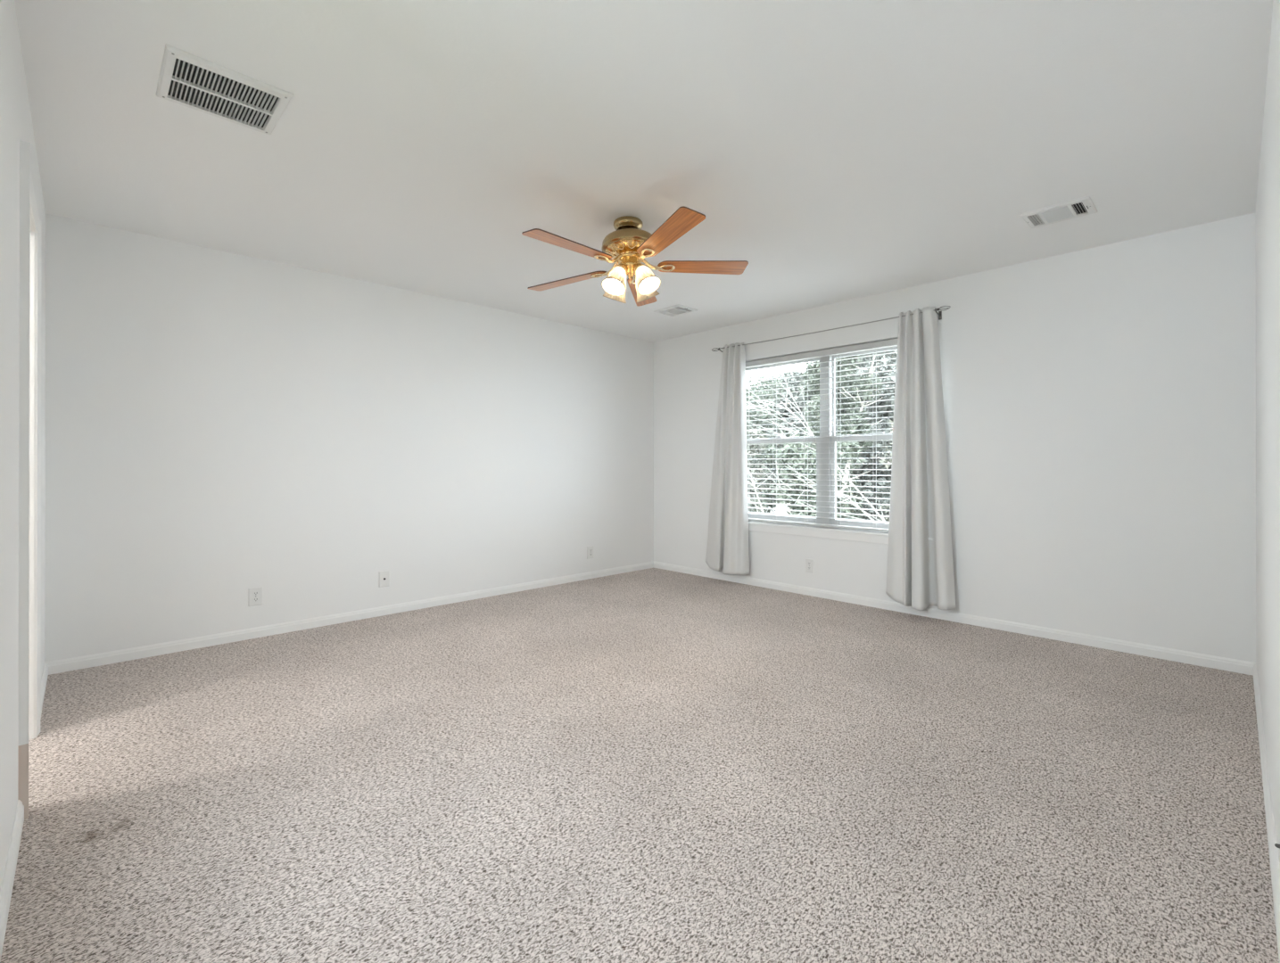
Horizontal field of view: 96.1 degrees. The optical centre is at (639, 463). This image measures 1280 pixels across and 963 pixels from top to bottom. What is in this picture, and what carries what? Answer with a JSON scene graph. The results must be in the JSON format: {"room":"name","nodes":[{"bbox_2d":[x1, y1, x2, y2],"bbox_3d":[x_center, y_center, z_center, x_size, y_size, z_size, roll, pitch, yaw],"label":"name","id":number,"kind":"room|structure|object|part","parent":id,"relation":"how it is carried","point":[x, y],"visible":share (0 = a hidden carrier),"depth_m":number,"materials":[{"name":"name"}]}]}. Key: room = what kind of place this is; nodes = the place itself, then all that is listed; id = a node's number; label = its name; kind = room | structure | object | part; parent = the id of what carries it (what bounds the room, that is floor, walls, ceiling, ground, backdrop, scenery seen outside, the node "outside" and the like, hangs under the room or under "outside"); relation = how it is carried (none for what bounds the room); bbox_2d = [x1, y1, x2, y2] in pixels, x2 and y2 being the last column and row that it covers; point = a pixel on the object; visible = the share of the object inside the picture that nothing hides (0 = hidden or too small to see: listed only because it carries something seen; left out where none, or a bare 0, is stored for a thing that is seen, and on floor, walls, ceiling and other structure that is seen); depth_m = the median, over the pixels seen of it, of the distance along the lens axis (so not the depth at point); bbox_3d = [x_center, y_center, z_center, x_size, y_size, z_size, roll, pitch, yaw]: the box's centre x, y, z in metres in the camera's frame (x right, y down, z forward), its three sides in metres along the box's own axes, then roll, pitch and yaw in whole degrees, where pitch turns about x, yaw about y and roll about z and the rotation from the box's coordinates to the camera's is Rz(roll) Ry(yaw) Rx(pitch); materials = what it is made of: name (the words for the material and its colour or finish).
{"room":"empty bedroom","nodes":[
{"label":"empty bedroom","id":0,"kind":"room"},
{"bbox_2d":[0,0,45,892],"bbox_3d":[-1.634,-0.107,1.403,0.110,2.440,4.451,0,0,-44],"label":"wall","id":1,"kind":"structure","parent":0,"point":[16,125],"depth_m":1.58,"materials":[{"name":"white paint"}]},
{"bbox_2d":[0,800,24,962],"bbox_3d":[-0.986,1.079,0.820,0.012,0.066,2.714,0,0,-44],"label":"baseboard","id":2,"kind":"structure","parent":1,"relation":"attached to","point":[6,890],"depth_m":1.50,"materials":[{"name":"white paint"}]},
{"bbox_2d":[17,140,41,819],"bbox_3d":[-2.255,0.052,2.056,0.137,2.123,0.825,0,0,-44],"label":"door","id":3,"kind":"structure","parent":1,"relation":"in","point":[30,225],"depth_m":1.81,"materials":[{"name":"white paint"}]},
{"bbox_3d":[-1.950,-0.066,1.825,0.022,1.888,0.068,0,0,-44],"label":"casing","id":4,"kind":"part","parent":3,"relation":"part of","materials":[{"name":"white paint"}]},
{"bbox_3d":[-2.217,-0.975,2.095,0.013,0.068,0.824,0,0,-44],"label":"head casing","id":5,"kind":"part","parent":3,"relation":"part of","materials":[{"name":"white paint"}]},
{"bbox_3d":[-2.479,0.053,2.367,0.018,2.123,0.068,0,0,-44],"label":"casing","id":6,"kind":"part","parent":3,"relation":"part of","materials":[{"name":"white paint"}]},
{"bbox_2d":[40,662,48,719],"bbox_3d":[-2.822,1.082,2.715,0.012,0.066,0.910,0,0,-44],"label":"baseboard","id":7,"kind":"structure","parent":1,"relation":"attached to","point":[44,681],"depth_m":2.77,"materials":[{"name":"white paint"}]},
{"bbox_2d":[44,213,653,662],"bbox_3d":[-2.322,-0.102,3.940,7.033,2.440,0.150,0,0,-44],"label":"wall","id":8,"kind":"structure","parent":0,"point":[220,425],"depth_m":3.88,"materials":[{"name":"white paint"}]},
{"bbox_2d":[248,586,262,606],"bbox_3d":[-2.465,0.852,3.689,0.076,0.115,0.009,0,0,-44],"label":"electrical outlet","id":9,"kind":"object","parent":8,"relation":"attached to","point":[255,594],"visible":1,"depth_m":3.69,"materials":[{"name":"white plastic"}]},
{"bbox_2d":[252,597,258,602],"bbox_3d":[-2.462,0.871,3.687,0.034,0.027,0.002,0,0,-44],"label":"receptacle","id":10,"kind":"object","parent":9,"relation":"attached to","point":[254,599],"depth_m":3.69,"materials":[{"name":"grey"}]},
{"bbox_2d":[252,591,258,595],"bbox_3d":[-2.462,0.832,3.687,0.034,0.027,0.002,0,0,-44],"label":"receptacle","id":11,"kind":"object","parent":9,"relation":"attached to","point":[254,593],"depth_m":3.69,"materials":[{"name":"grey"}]},
{"bbox_2d":[45,561,653,675],"bbox_3d":[-1.493,1.086,4.628,4.583,0.066,0.012,0,0,-44],"label":"baseboard","id":12,"kind":"structure","parent":8,"relation":"attached to","point":[59,666],"depth_m":3.85,"materials":[{"name":"white paint"}]},
{"bbox_2d":[379,570,389,587],"bbox_3d":[-1.885,0.851,4.246,0.077,0.116,0.016,0,0,-44],"label":"cable plate","id":13,"kind":"object","parent":8,"relation":"attached to","point":[384,576],"visible":1,"depth_m":4.25,"materials":[{"name":"white plastic"}]},
{"bbox_2d":[586,545,593,559],"bbox_3d":[-0.482,0.865,5.610,0.076,0.115,0.009,0,0,-44],"label":"electrical outlet","id":14,"kind":"object","parent":8,"relation":"attached to","point":[590,549],"visible":1,"depth_m":5.60,"materials":[{"name":"white plastic"}]},
{"bbox_2d":[0,568,1279,962],"bbox_3d":[0.085,1.176,3.067,4.788,0.120,4.751,0,0,-44],"label":"floor","id":15,"kind":"structure","parent":0,"point":[651,765],"depth_m":1.94,"materials":[{"name":"carpet"}]},
{"bbox_2d":[14,0,1273,342],"bbox_3d":[-0.721,-1.386,2.291,7.033,0.120,4.751,0,0,-44],"label":"ceiling","id":16,"kind":"structure","parent":0,"point":[838,150],"depth_m":2.34,"materials":[{"name":"white paint"}]},
{"bbox_2d":[156,43,293,134],"bbox_3d":[-1.490,-1.320,2.064,0.356,0.012,0.345,0,0,-44],"label":"ceiling vent","id":17,"kind":"object","parent":16,"relation":"in","point":[185,78],"visible":1,"depth_m":2.04,"materials":[{"name":"white metal"}]},
{"bbox_2d":[521,206,748,305],"bbox_3d":[-0.007,-1.108,3.145,1.219,0.431,1.277,0,0,-9],"label":"ceiling fan","id":18,"kind":"object","parent":16,"relation":"hanging from","point":[629,244],"visible":1,"depth_m":3.06,"materials":[{"name":"brown wood"}]},
{"bbox_3d":[-0.339,-1.081,2.851,0.507,0.006,0.135,0,6,-45],"label":"blade","id":19,"kind":"part","parent":18,"relation":"part of","materials":[{"name":"brown wood"}]},
{"bbox_3d":[-0.413,-1.055,3.319,0.507,0.006,0.135,-4,7,27],"label":"blade","id":20,"kind":"part","parent":18,"relation":"part of","materials":[{"name":"brown wood"}]},
{"bbox_3d":[-0.139,-0.977,3.037,0.133,0.158,0.135,0,0,-4],"label":"lamp shade","id":21,"kind":"part","parent":18,"relation":"part of","materials":[{"name":"white glass"}]},
{"bbox_3d":[-0.144,-0.971,3.222,0.131,0.156,0.132,0,0,-3],"label":"lamp shade","id":22,"kind":"part","parent":18,"relation":"part of","materials":[{"name":"white glass"}]},
{"bbox_3d":[-0.120,-0.996,3.060,0.066,0.090,0.048,0,-4,-44],"label":"bulb","id":23,"kind":"part","parent":18,"relation":"part of","materials":[{"name":"white glass"}]},
{"bbox_2d":[615,262,625,270],"bbox_3d":[-0.100,-1.053,3.087,0.080,0.067,0.062,0,-4,-44],"label":"socket","id":24,"kind":"object","parent":18,"relation":"attached to","point":[622,266],"depth_m":3.05,"materials":[{"name":"gold metal"}]},
{"bbox_2d":[635,261,644,271],"bbox_3d":[-0.004,-1.057,3.089,0.062,0.067,0.080,0,-4,-44],"label":"socket","id":25,"kind":"object","parent":18,"relation":"attached to","point":[639,267],"depth_m":3.06,"materials":[{"name":"gold metal"}]},
{"bbox_3d":[0.009,-1.063,3.535,0.135,0.006,0.507,-13,-4,8],"label":"blade","id":26,"kind":"part","parent":18,"relation":"part of","materials":[{"name":"brown wood"}]},
{"bbox_3d":[0.023,-1.002,3.063,0.048,0.090,0.066,0,-4,-44],"label":"bulb","id":27,"kind":"part","parent":18,"relation":"part of","materials":[{"name":"white glass"}]},
{"bbox_3d":[0.045,-0.976,3.222,0.131,0.157,0.137,0,0,14],"label":"lamp shade","id":28,"kind":"part","parent":18,"relation":"part of","materials":[{"name":"white glass"}]},
{"bbox_3d":[0.039,-0.984,3.047,0.137,0.158,0.144,0,-4,-44],"label":"lamp shade","id":29,"kind":"part","parent":18,"relation":"part of","materials":[{"name":"white glass"}]},
{"bbox_3d":[0.129,-1.105,2.778,0.135,0.006,0.507,10,-8,-26],"label":"blade","id":30,"kind":"part","parent":18,"relation":"part of","materials":[{"name":"brown wood"}]},
{"bbox_3d":[0.344,-1.094,3.201,0.507,0.006,0.135,-2,-13,-9],"label":"blade","id":31,"kind":"part","parent":18,"relation":"part of","materials":[{"name":"brown wood"}]},
{"bbox_2d":[653,304,698,316],"bbox_3d":[0.307,-1.315,4.951,0.250,0.015,0.295,0,0,-44],"label":"ceiling vent","id":32,"kind":"object","parent":16,"relation":"in","point":[677,309],"visible":1,"depth_m":4.93,"materials":[{"name":"grey metal"}]},
{"bbox_2d":[1019,196,1097,228],"bbox_3d":[2.208,-1.319,3.036,0.250,0.015,0.295,0,0,-44],"label":"ceiling vent","id":33,"kind":"object","parent":16,"relation":"in","point":[1084,206],"visible":1,"depth_m":3.02,"materials":[{"name":"white metal"}]},
{"bbox_2d":[653,213,1255,662],"bbox_3d":[1.751,-0.101,4.683,0.150,2.440,4.451,0,0,-44],"label":"wall","id":34,"kind":"structure","parent":0,"point":[1100,401],"depth_m":3.59,"materials":[{"name":"white paint"}]},
{"bbox_2d":[805,558,813,572],"bbox_3d":[1.439,0.866,4.888,0.009,0.115,0.076,0,0,-44],"label":"electrical outlet","id":35,"kind":"object","parent":34,"relation":"attached to","point":[809,563],"visible":1,"depth_m":4.88,"materials":[{"name":"white plastic"}]},
{"bbox_2d":[745,346,897,532],"bbox_3d":[1.591,-0.204,4.905,0.066,1.517,1.840,0,0,-44],"label":"window","id":36,"kind":"structure","parent":34,"relation":"in","point":[830,440],"depth_m":4.87,"materials":[{"name":"grey plastic"}]},
{"bbox_3d":[1.283,-0.557,5.251,0.024,0.729,0.835,0,0,-44],"label":"sash","id":37,"kind":"part","parent":36,"relation":"part of","materials":[{"name":"grey plastic"}]},
{"bbox_3d":[1.261,0.138,5.228,0.030,0.753,0.835,0,0,-44],"label":"sash","id":38,"kind":"part","parent":36,"relation":"part of","materials":[{"name":"grey plastic"}]},
{"bbox_3d":[1.593,-0.204,4.907,0.060,1.517,1.840,0,0,-44],"label":"frame","id":39,"kind":"part","parent":36,"relation":"part of","materials":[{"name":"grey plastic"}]},
{"bbox_2d":[745,338,897,532],"bbox_3d":[1.540,-0.212,4.856,0.060,1.482,1.824,0,0,-44],"label":"window blind","id":40,"kind":"object","parent":36,"relation":"attached to","point":[887,343],"visible":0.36,"depth_m":4.82,"materials":[{"name":"grey plastic"}]},
{"bbox_3d":[1.433,-0.196,4.967,0.060,1.430,0.002,0,0,-44],"label":"ladder cord","id":41,"kind":"part","parent":40,"relation":"part of","materials":[{"name":"white fabric"}]},
{"bbox_3d":[1.540,0.519,4.854,0.052,0.020,1.824,0,0,-44],"label":"rail","id":42,"kind":"part","parent":40,"relation":"part of","materials":[{"name":"grey plastic"}]},
{"bbox_3d":[1.540,-0.930,4.856,0.054,0.046,1.824,0,0,-44],"label":"head rail","id":43,"kind":"part","parent":40,"relation":"part of","materials":[{"name":"grey plastic"}]},
{"bbox_3d":[1.641,-0.196,4.751,0.060,1.430,0.002,0,0,-44],"label":"ladder cord","id":44,"kind":"part","parent":40,"relation":"part of","materials":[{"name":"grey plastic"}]},
{"bbox_3d":[1.850,-0.196,4.536,0.060,1.430,0.002,0,0,-44],"label":"ladder cord","id":45,"kind":"part","parent":40,"relation":"part of","materials":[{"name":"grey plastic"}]},
{"bbox_3d":[1.905,0.137,4.564,0.030,0.753,0.835,0,0,-44],"label":"sash","id":46,"kind":"part","parent":36,"relation":"part of","materials":[{"name":"grey plastic"}]},
{"bbox_3d":[1.927,-0.559,4.587,0.024,0.729,0.835,0,0,-44],"label":"sash","id":47,"kind":"part","parent":36,"relation":"part of","materials":[{"name":"grey plastic"}]},
{"bbox_2d":[711,305,949,352],"bbox_3d":[1.458,-1.073,4.809,0.096,0.069,2.123,0,0,-44],"label":"curtain rod","id":48,"kind":"object","parent":34,"relation":"attached to","point":[939,313],"visible":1,"depth_m":4.55,"materials":[{"name":"grey metal"}]},
{"bbox_2d":[705,342,749,575],"bbox_3d":[0.797,-0.046,5.453,0.113,2.155,0.540,0,0,-36],"label":"curtain","id":49,"kind":"object","parent":48,"relation":"hanging from","point":[727,549],"visible":1,"depth_m":5.33,"materials":[{"name":"white fabric"}]},
{"bbox_2d":[886,306,955,610],"bbox_3d":[2.015,-0.037,4.173,0.170,2.177,0.489,0,0,-44],"label":"curtain","id":50,"kind":"object","parent":48,"relation":"hanging from","point":[920,573],"visible":1,"depth_m":4.16,"materials":[{"name":"white fabric"}]},
{"bbox_2d":[748,520,933,545],"bbox_3d":[1.531,0.579,4.845,0.117,0.081,1.900,0,0,-44],"label":"trim","id":51,"kind":"structure","parent":34,"relation":"attached to","point":[825,532],"depth_m":4.79,"materials":[{"name":"white paint"}]},
{"bbox_2d":[653,561,1255,676],"bbox_3d":[1.692,1.086,4.624,0.012,0.066,4.451,0,0,-44],"label":"baseboard","id":52,"kind":"structure","parent":34,"relation":"attached to","point":[1228,664],"depth_m":3.84,"materials":[{"name":"white paint"}]},
{"bbox_2d":[1255,0,1279,869],"bbox_3d":[1.666,-0.107,1.398,4.843,2.440,0.150,0,0,-44],"label":"wall","id":53,"kind":"structure","parent":0,"point":[1267,203],"depth_m":1.79,"materials":[{"name":"white paint"}]},
{"bbox_2d":[1253,663,1279,962],"bbox_3d":[1.595,1.080,1.440,4.583,0.066,0.012,0,0,-44],"label":"baseboard","id":54,"kind":"structure","parent":53,"relation":"attached to","point":[1275,871],"depth_m":1.73,"materials":[{"name":"white paint"}]},
{"label":"outside","id":55,"kind":"structure","parent":0,"visible":0},
{"bbox_2d":[754,504,874,521],"bbox_3d":[7.288,1.548,20.103,29.267,0.100,38.000,0,0,-44],"label":"ground","id":56,"kind":"structure","parent":55,"point":[780,512],"depth_m":18.04,"materials":[{"name":"grey"}]},
{"bbox_2d":[746,424,770,514],"bbox_3d":[1.837,0.350,11.728,1.521,2.312,1.528,0,0,-8],"label":"leafy tree","id":57,"kind":"object","parent":56,"relation":"on","point":[752,448],"visible":0.12,"depth_m":11.39,"materials":[{"name":"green plant"}]},
{"bbox_2d":[746,444,771,514],"bbox_3d":[1.342,-0.110,8.890,1.898,3.222,1.521,0,0,28],"label":"bare sapling","id":58,"kind":"object","parent":56,"relation":"on","point":[762,510],"visible":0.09,"depth_m":8.36,"materials":[{"name":"grey"}]},
{"bbox_3d":[1.640,0.328,8.342,0.854,2.345,0.124,0,0,14],"label":"stem","id":59,"kind":"part","parent":58,"relation":"part of","materials":[{"name":"grey plant"}]},
{"bbox_2d":[747,387,776,498],"bbox_3d":[5.053,-0.875,23.913,3.746,4.930,3.615,0,0,-13],"label":"leafy tree","id":60,"kind":"object","parent":56,"relation":"on","point":[750,387],"visible":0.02,"depth_m":23.05,"materials":[{"name":"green plant"}]},
{"bbox_2d":[745,372,784,514],"bbox_3d":[2.628,-0.418,14.706,2.154,3.872,2.098,0,0,-44],"label":"leafy tree","id":61,"kind":"object","parent":56,"relation":"on","point":[766,458],"visible":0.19,"depth_m":14.25,"materials":[{"name":"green plant"}]},
{"bbox_2d":[751,369,819,512],"bbox_3d":[4.808,-0.711,17.557,3.004,4.456,2.776,0,0,22],"label":"leafy tree","id":62,"kind":"object","parent":56,"relation":"on","point":[773,470],"visible":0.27,"depth_m":16.86,"materials":[{"name":"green plant"}]},
{"bbox_2d":[745,368,886,523],"bbox_3d":[1.686,0.112,6.961,1.759,2.772,2.987,0,0,-21],"label":"bare sapling","id":63,"kind":"object","parent":56,"relation":"on","point":[748,408],"visible":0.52,"depth_m":6.81,"materials":[{"name":"grey plant"}]},
{"bbox_3d":[2.376,0.360,6.485,1.791,2.273,0.040,0,0,44],"label":"stem","id":64,"kind":"part","parent":63,"relation":"part of","materials":[{"name":"grey"}]},
{"bbox_2d":[768,429,865,521],"bbox_3d":[3.069,0.433,10.204,1.545,2.145,1.709,0,0,-44],"label":"leafy tree","id":65,"kind":"object","parent":56,"relation":"on","point":[793,450],"visible":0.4,"depth_m":10.02,"materials":[{"name":"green plant"}]},
{"bbox_2d":[797,355,883,521],"bbox_3d":[4.440,-0.840,13.080,1.974,4.709,1.884,0,0,3],"label":"leafy tree","id":66,"kind":"object","parent":56,"relation":"on","point":[862,443],"visible":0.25,"depth_m":12.83,"materials":[{"name":"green plant"}]},
{"bbox_2d":[835,351,896,478],"bbox_3d":[8.341,-1.863,20.807,3.784,6.846,3.874,0,0,43],"label":"leafy tree","id":67,"kind":"object","parent":56,"relation":"on","point":[887,356],"visible":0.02,"depth_m":19.40,"materials":[{"name":"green plant"}]},
{"bbox_2d":[842,349,897,521],"bbox_3d":[6.827,-1.349,14.959,3.174,5.825,2.998,0,0,-5],"label":"leafy tree","id":68,"kind":"object","parent":56,"relation":"on","point":[870,458],"visible":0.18,"depth_m":14.64,"materials":[{"name":"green plant"}]},
{"bbox_2d":[877,419,893,523],"bbox_3d":[4.608,0.314,9.107,1.530,2.383,1.634,0,0,-10],"label":"leafy tree","id":69,"kind":"object","parent":56,"relation":"on","point":[883,461],"visible":0.02,"depth_m":9.29,"materials":[{"name":"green plant"}]}
]}

